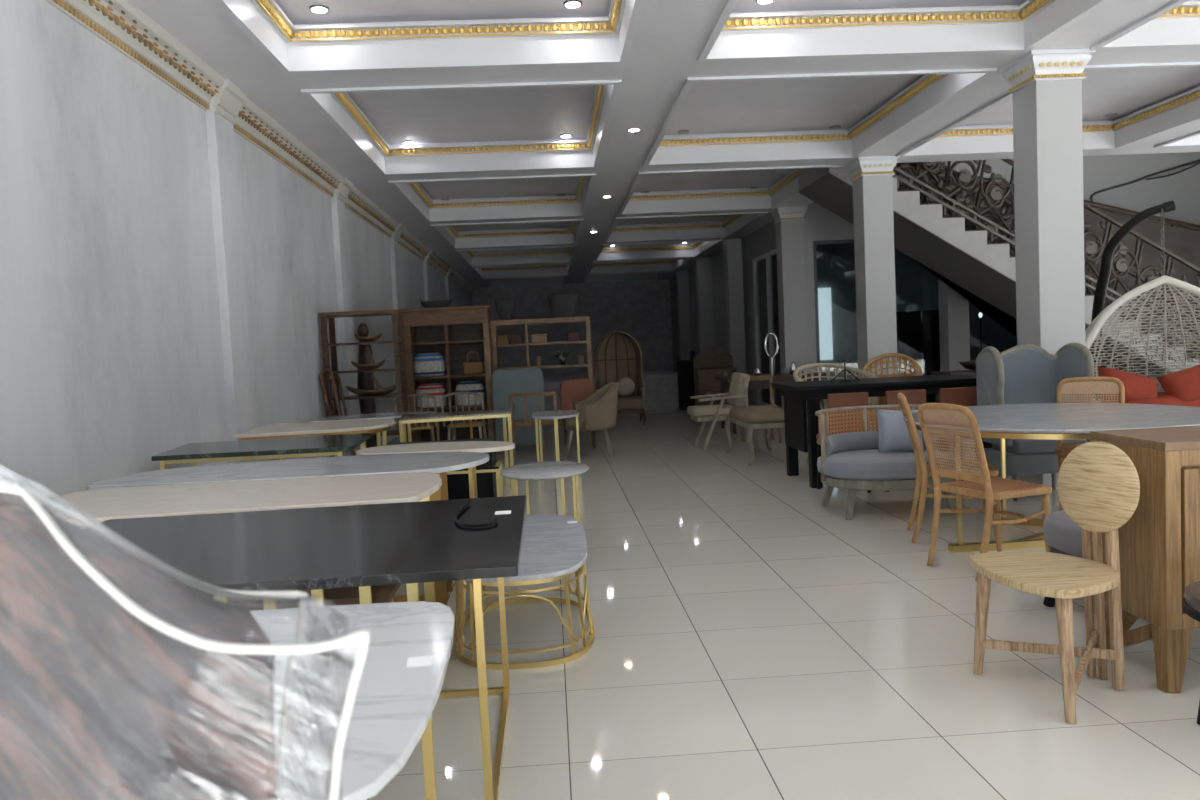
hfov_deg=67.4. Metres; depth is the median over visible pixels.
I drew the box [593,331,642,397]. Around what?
hood
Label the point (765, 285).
window
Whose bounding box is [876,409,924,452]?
throw pillow
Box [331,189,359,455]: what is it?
trim
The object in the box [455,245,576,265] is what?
trim
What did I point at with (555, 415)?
round table
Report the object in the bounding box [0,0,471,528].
wall
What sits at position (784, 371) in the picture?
vase
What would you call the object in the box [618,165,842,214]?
trim
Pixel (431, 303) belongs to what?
planter
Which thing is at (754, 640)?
floor
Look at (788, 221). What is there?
column
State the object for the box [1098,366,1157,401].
cushion
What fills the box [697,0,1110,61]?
trim
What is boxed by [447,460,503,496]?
side table
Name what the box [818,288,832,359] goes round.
window
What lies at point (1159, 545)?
sideboard
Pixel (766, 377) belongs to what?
chair
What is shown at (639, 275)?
trim
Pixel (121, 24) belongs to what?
trim
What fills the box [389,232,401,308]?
trim
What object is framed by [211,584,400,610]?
table
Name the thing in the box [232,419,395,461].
stone table
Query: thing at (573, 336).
storage box
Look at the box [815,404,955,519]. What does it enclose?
loveseat
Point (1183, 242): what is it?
railing
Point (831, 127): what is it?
recessed light
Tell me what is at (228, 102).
trim
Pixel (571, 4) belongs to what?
recessed light
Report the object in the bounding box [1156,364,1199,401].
cushion
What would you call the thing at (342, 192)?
trim
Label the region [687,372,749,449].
lounge chair
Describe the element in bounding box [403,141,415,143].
recessed light
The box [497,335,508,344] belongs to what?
storage box
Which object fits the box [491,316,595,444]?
open shelf
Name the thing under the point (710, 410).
seat cushion
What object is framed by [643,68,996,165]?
trim
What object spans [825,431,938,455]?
cushion
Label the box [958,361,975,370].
wooden bowl
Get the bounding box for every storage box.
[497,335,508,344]
[510,335,522,343]
[531,334,546,342]
[567,332,578,340]
[577,355,583,363]
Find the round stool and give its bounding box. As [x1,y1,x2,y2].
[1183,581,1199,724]
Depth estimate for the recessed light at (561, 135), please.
10.46 m
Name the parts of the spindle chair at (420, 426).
seat, leg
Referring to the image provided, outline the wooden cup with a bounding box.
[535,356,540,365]
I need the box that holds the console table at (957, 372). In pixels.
[931,370,975,448]
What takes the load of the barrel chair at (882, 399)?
on the floor
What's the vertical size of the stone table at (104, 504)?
0.750 m
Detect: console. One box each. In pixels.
[85,495,526,799]
[151,433,370,469]
[399,409,513,494]
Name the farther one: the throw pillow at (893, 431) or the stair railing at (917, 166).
the stair railing at (917, 166)
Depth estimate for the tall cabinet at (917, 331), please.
15.78 m
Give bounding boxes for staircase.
[798,167,1199,399]
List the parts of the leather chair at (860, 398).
leg, backrest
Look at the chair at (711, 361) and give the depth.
16.35 m
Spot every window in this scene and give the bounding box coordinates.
[752,249,781,406]
[813,226,1197,372]
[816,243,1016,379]
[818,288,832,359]
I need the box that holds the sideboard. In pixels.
[1090,425,1199,692]
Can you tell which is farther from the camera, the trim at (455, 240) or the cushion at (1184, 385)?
the trim at (455, 240)
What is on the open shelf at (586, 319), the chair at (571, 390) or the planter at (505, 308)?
the planter at (505, 308)
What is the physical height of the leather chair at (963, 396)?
0.830 m
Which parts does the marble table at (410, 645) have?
leg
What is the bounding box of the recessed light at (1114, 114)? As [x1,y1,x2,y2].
[1105,113,1117,116]
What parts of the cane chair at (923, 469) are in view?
frame, leg, leg, seat panel, seat, leg, leg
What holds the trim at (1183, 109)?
attached to the ceiling
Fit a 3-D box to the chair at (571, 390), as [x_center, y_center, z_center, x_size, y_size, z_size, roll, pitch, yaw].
[-0.277,0.174,11.592,0.440,0.900,0.340,-3,3,-3]
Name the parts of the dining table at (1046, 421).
leg, leg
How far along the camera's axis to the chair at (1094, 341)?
7.84 m
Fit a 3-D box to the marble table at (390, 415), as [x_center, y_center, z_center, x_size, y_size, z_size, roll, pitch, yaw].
[-2.312,0.510,9.253,1.233,0.700,0.795,-3,3,-3]
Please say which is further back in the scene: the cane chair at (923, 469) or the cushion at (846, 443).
the cushion at (846, 443)
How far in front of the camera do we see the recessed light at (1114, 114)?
10.71 m
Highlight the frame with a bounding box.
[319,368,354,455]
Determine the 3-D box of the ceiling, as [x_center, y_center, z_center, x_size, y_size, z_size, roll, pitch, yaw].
[3.597,-3.515,14.600,14.100,0.637,32.300,-3,3,-3]
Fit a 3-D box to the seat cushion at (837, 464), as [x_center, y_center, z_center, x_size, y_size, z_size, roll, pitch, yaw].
[2.102,0.462,6.617,0.980,0.131,0.840,-3,3,-3]
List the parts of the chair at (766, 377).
leg, rail, seat, leg, leg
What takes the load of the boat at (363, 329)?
on the open shelf at (401, 395)
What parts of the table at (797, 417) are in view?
leg, panel, leg, leg, leg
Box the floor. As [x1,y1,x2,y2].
[367,392,1199,799]
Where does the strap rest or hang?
on the console at (300, 549)
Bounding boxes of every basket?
[413,353,446,376]
[416,383,447,407]
[454,381,485,405]
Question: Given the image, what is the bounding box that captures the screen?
[677,351,694,409]
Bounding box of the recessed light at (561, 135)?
[560,134,571,137]
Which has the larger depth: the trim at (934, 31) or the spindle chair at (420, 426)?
the spindle chair at (420, 426)
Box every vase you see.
[754,368,760,375]
[780,367,789,374]
[789,362,796,373]
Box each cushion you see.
[616,377,634,396]
[687,404,734,416]
[727,372,749,406]
[817,449,954,479]
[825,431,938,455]
[992,439,1085,453]
[1044,510,1091,557]
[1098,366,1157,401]
[1099,392,1199,406]
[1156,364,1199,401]
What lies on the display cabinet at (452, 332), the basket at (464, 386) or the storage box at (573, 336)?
the basket at (464, 386)
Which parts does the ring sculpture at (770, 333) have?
stem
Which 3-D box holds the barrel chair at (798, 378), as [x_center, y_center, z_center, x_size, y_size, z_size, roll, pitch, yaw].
[2.377,0.141,9.087,0.843,1.023,0.773,-3,4,-13]
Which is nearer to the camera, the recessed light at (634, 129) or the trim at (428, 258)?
the recessed light at (634, 129)
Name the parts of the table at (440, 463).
foot rail, leg, leg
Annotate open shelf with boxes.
[319,309,408,456]
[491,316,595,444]
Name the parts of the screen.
panel, panel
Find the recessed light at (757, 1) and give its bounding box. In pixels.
[755,0,773,3]
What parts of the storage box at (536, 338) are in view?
lid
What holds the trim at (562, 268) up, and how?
attached to the ceiling
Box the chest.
[396,438,496,499]
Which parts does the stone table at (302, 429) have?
leg, leg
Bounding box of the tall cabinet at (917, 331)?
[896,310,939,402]
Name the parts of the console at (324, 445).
leg, rail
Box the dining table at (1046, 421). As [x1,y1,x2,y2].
[903,403,1199,552]
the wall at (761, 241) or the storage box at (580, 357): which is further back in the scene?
the wall at (761, 241)
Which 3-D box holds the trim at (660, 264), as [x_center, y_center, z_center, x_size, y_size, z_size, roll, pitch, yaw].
[1.003,-3.817,24.800,2.585,0.300,3.471,-3,3,-3]
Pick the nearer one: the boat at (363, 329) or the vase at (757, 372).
the boat at (363, 329)
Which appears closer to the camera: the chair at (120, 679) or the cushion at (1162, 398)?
the chair at (120, 679)
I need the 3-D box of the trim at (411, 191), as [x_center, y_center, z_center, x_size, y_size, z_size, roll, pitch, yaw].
[-1.428,-2.984,12.857,2.558,0.300,3.471,-3,3,-3]
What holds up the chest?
on the floor
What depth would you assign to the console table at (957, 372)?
9.89 m
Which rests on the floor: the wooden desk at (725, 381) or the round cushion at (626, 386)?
the wooden desk at (725, 381)
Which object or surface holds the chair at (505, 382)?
on the floor
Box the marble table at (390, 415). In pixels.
[309,411,434,456]
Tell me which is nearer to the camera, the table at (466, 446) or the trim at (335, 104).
the table at (466, 446)
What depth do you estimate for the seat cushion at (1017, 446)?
6.67 m
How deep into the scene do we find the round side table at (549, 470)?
5.90 m
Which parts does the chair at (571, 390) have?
leg, backrest, leg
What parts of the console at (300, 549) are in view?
foot rail, leg, rail, leg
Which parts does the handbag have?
handle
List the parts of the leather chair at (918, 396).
backrest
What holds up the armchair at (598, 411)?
on the floor
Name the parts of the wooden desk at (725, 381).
leg, leg, leg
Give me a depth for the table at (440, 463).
4.63 m
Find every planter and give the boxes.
[419,300,451,307]
[495,300,514,319]
[547,294,577,317]
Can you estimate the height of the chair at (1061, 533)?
0.421 m
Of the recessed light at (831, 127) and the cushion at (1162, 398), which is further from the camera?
the recessed light at (831, 127)
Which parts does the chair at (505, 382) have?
seat, backrest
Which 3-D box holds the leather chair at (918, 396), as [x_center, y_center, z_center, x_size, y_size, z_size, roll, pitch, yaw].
[2.502,0.324,7.533,0.354,0.830,0.375,-3,3,-3]
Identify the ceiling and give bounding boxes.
[130,0,1199,287]
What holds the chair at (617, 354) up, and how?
on the floor
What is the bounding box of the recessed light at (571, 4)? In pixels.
[563,0,581,8]
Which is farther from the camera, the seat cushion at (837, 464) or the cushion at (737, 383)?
the cushion at (737, 383)
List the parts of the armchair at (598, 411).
leg, leg, seat, leg, leg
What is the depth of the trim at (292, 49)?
6.64 m
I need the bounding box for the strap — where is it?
[454,500,497,526]
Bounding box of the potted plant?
[555,349,569,364]
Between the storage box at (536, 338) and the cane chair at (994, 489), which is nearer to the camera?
the cane chair at (994, 489)
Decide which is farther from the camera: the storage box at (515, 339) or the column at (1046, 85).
the storage box at (515, 339)
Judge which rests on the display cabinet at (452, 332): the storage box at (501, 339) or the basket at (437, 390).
the basket at (437, 390)
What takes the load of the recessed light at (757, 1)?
in the ceiling
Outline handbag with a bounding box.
[463,351,483,374]
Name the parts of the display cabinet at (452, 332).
panel, cornice, panel, panel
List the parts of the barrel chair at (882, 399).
panel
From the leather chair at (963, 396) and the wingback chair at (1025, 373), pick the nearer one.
the wingback chair at (1025, 373)
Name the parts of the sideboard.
leg, leg, frame, door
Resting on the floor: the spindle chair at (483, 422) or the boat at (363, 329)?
the spindle chair at (483, 422)
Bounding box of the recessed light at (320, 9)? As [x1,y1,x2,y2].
[309,5,329,13]
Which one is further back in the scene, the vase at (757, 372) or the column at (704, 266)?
the column at (704, 266)
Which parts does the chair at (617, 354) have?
seat, seat rail, arm, leg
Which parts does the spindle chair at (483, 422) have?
seat, leg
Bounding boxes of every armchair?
[509,391,559,461]
[564,383,617,459]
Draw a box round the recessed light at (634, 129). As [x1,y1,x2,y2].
[627,127,640,131]
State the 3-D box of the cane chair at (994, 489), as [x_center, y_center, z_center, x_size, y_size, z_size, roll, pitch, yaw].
[2.084,0.460,4.880,0.557,0.923,0.433,-4,4,-19]
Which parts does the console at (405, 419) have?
leg, leg, leg, rail, leg, leg, leg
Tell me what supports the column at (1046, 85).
on the floor
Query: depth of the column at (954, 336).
14.93 m
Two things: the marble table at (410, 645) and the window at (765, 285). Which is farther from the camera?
the window at (765, 285)
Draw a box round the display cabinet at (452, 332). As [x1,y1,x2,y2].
[398,305,496,441]
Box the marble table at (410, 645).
[250,602,454,799]
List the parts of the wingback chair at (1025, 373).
wing trim, leg, seat, crest trim, backrest, leg, wing trim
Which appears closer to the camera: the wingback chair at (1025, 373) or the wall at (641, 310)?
the wingback chair at (1025, 373)
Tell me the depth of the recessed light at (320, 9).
6.33 m
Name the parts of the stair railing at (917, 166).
scroll panel, scroll panel, scroll panel, scroll panel, scroll panel, handrail, scroll panel, scroll panel, scroll panel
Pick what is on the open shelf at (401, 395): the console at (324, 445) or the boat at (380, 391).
the boat at (380, 391)
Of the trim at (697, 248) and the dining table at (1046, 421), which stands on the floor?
the dining table at (1046, 421)
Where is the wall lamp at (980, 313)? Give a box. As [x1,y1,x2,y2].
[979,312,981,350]
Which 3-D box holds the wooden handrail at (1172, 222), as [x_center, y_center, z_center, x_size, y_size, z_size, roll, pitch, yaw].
[7.644,-2.906,13.607,6.105,1.599,0.117,-3,3,-3]
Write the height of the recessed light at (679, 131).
0.016 m
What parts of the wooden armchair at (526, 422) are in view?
leg, leg, rail, seat, leg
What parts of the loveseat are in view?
post, post, leg, leg, post, cane panel, rail, seat frame, leg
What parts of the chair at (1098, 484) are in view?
leg, seat, leg, post, backrest, post, post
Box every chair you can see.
[0,465,369,799]
[393,394,436,440]
[441,392,486,439]
[491,368,544,454]
[560,378,595,448]
[593,331,645,424]
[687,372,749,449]
[693,345,736,405]
[742,375,781,442]
[793,363,877,463]
[816,392,870,494]
[861,353,921,429]
[885,389,927,491]
[897,393,998,542]
[918,403,1051,580]
[939,387,977,480]
[969,442,1139,724]
[976,342,1094,500]
[1043,510,1091,606]
[1055,377,1124,510]
[1085,200,1199,402]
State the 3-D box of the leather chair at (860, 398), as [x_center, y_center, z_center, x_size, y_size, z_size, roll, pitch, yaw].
[2.023,0.348,7.507,0.354,0.830,0.375,-3,3,-3]
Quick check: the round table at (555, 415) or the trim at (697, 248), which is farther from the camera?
the trim at (697, 248)
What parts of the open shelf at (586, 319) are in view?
panel, panel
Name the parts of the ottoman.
leg, leg, seat rail, seat, leg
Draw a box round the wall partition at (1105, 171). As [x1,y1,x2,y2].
[803,152,1199,372]
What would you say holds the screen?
on the floor
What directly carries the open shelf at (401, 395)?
on the floor
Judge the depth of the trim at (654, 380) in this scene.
23.46 m
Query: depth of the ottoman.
9.41 m
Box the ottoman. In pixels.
[725,406,799,464]
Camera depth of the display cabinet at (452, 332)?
11.55 m
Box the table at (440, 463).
[86,452,489,605]
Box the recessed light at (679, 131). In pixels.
[677,130,688,133]
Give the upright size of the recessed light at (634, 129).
0.016 m
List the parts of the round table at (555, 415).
leg, leg, leg, leg, leg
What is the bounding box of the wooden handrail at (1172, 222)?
[908,162,1199,230]
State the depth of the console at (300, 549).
2.71 m
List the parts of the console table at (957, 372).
leg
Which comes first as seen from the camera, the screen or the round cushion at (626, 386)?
the round cushion at (626, 386)
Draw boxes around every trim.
[45,0,475,294]
[205,97,256,462]
[212,0,643,73]
[213,79,246,124]
[301,80,621,174]
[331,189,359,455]
[336,177,352,202]
[389,174,595,221]
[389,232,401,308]
[393,223,403,240]
[423,256,430,300]
[426,250,433,262]
[431,219,583,248]
[445,273,450,306]
[447,267,453,277]
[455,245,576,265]
[471,263,571,278]
[483,275,567,286]
[543,369,677,398]
[583,271,671,282]
[587,258,692,273]
[594,240,722,260]
[603,212,766,242]
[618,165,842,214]
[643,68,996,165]
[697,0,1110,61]
[896,62,1199,156]
[1090,0,1199,49]
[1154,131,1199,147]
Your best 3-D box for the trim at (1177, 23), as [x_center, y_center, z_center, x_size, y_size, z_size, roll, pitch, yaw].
[5.294,-2.846,5.355,2.773,0.300,3.453,-3,3,-3]
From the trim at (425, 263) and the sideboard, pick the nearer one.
the sideboard
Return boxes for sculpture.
[357,323,376,447]
[764,332,778,374]
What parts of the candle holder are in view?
stem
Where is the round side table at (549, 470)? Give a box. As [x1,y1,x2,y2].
[500,461,588,521]
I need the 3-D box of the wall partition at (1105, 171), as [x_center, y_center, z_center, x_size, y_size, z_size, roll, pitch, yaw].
[6.994,-3.052,15.383,7.286,6.200,0.150,-3,3,-3]
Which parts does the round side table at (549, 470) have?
leg, leg, leg, leg, leg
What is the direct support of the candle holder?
on the table at (797, 417)
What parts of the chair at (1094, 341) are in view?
chain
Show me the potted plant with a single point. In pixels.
(558, 356)
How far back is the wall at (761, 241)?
21.35 m
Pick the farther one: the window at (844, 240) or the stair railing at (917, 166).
the window at (844, 240)
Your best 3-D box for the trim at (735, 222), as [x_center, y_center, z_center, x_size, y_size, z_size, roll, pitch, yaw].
[1.450,-3.365,16.950,2.585,0.300,3.471,-3,3,-3]
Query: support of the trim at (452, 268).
attached to the wall at (111, 354)
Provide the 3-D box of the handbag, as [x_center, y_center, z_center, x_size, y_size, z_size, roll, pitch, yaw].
[-1.634,-0.479,11.598,0.250,0.299,0.120,-3,3,-3]
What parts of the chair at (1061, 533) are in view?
leg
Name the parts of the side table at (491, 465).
rail, leg, leg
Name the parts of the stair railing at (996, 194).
scroll panel, scroll panel, scroll panel, scroll panel, scroll panel, scroll panel, handrail, scroll panel, scroll panel, scroll panel, scroll panel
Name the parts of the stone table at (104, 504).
leg, leg, leg, leg, leg, leg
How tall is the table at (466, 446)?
0.748 m
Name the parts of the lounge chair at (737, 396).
leg, armrest, seat frame, leg, armrest, leg, leg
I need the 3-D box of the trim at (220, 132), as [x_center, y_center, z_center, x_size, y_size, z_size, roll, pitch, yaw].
[-2.889,-0.671,7.097,0.070,3.369,0.412,-3,3,-3]
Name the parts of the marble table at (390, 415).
leg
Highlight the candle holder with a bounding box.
[831,359,858,381]
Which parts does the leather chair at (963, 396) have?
backrest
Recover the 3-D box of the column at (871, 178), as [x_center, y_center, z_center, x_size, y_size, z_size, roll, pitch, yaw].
[3.462,-1.261,11.308,0.516,3.448,0.507,-3,3,-3]
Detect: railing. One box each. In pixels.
[892,159,1199,350]
[893,162,1144,319]
[895,168,1199,354]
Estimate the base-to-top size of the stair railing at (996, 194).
3.693 m
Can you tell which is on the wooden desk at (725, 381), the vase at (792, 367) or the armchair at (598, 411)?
the vase at (792, 367)
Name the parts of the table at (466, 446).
leg, leg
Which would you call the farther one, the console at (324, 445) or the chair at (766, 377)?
the chair at (766, 377)
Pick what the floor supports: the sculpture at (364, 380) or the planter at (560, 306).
the sculpture at (364, 380)
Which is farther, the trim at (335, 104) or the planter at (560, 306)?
the planter at (560, 306)
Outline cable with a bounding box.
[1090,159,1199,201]
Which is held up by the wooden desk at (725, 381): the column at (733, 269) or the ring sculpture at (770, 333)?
the ring sculpture at (770, 333)
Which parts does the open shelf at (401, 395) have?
post, post, post, post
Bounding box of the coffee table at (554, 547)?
[455,514,594,669]
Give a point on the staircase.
(983, 273)
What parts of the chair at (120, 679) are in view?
panel, backrest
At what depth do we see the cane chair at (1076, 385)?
6.46 m
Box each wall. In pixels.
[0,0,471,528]
[472,279,673,374]
[670,220,775,401]
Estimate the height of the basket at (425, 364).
0.300 m
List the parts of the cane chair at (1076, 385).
leg, seat, seat panel, cane panel, frame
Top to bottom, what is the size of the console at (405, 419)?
0.750 m
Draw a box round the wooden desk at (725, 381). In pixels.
[715,373,826,433]
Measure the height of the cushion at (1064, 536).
0.146 m
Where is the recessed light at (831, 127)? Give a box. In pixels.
[829,126,840,128]
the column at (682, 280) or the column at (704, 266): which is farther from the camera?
the column at (682, 280)
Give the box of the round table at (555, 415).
[532,410,579,462]
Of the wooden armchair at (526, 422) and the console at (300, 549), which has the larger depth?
the wooden armchair at (526, 422)
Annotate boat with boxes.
[346,374,395,395]
[351,347,384,369]
[355,323,381,341]
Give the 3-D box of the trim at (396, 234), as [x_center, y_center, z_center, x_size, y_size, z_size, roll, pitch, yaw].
[-3.318,-2.769,14.854,0.120,0.236,0.420,-3,3,-3]
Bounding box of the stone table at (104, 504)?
[47,472,441,610]
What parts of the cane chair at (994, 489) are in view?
leg, cane panel, frame, rail, leg, seat panel, seat, leg, leg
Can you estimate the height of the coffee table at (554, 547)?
0.426 m
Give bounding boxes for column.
[676,271,690,360]
[695,257,715,351]
[723,238,745,373]
[770,206,807,408]
[845,156,899,430]
[938,279,969,370]
[999,48,1095,485]
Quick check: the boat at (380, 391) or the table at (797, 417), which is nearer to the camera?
the table at (797, 417)
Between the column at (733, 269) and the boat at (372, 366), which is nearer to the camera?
the boat at (372, 366)
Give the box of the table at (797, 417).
[771,374,991,487]
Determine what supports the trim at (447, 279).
attached to the wall at (111, 354)
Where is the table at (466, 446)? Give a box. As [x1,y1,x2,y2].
[356,441,514,497]

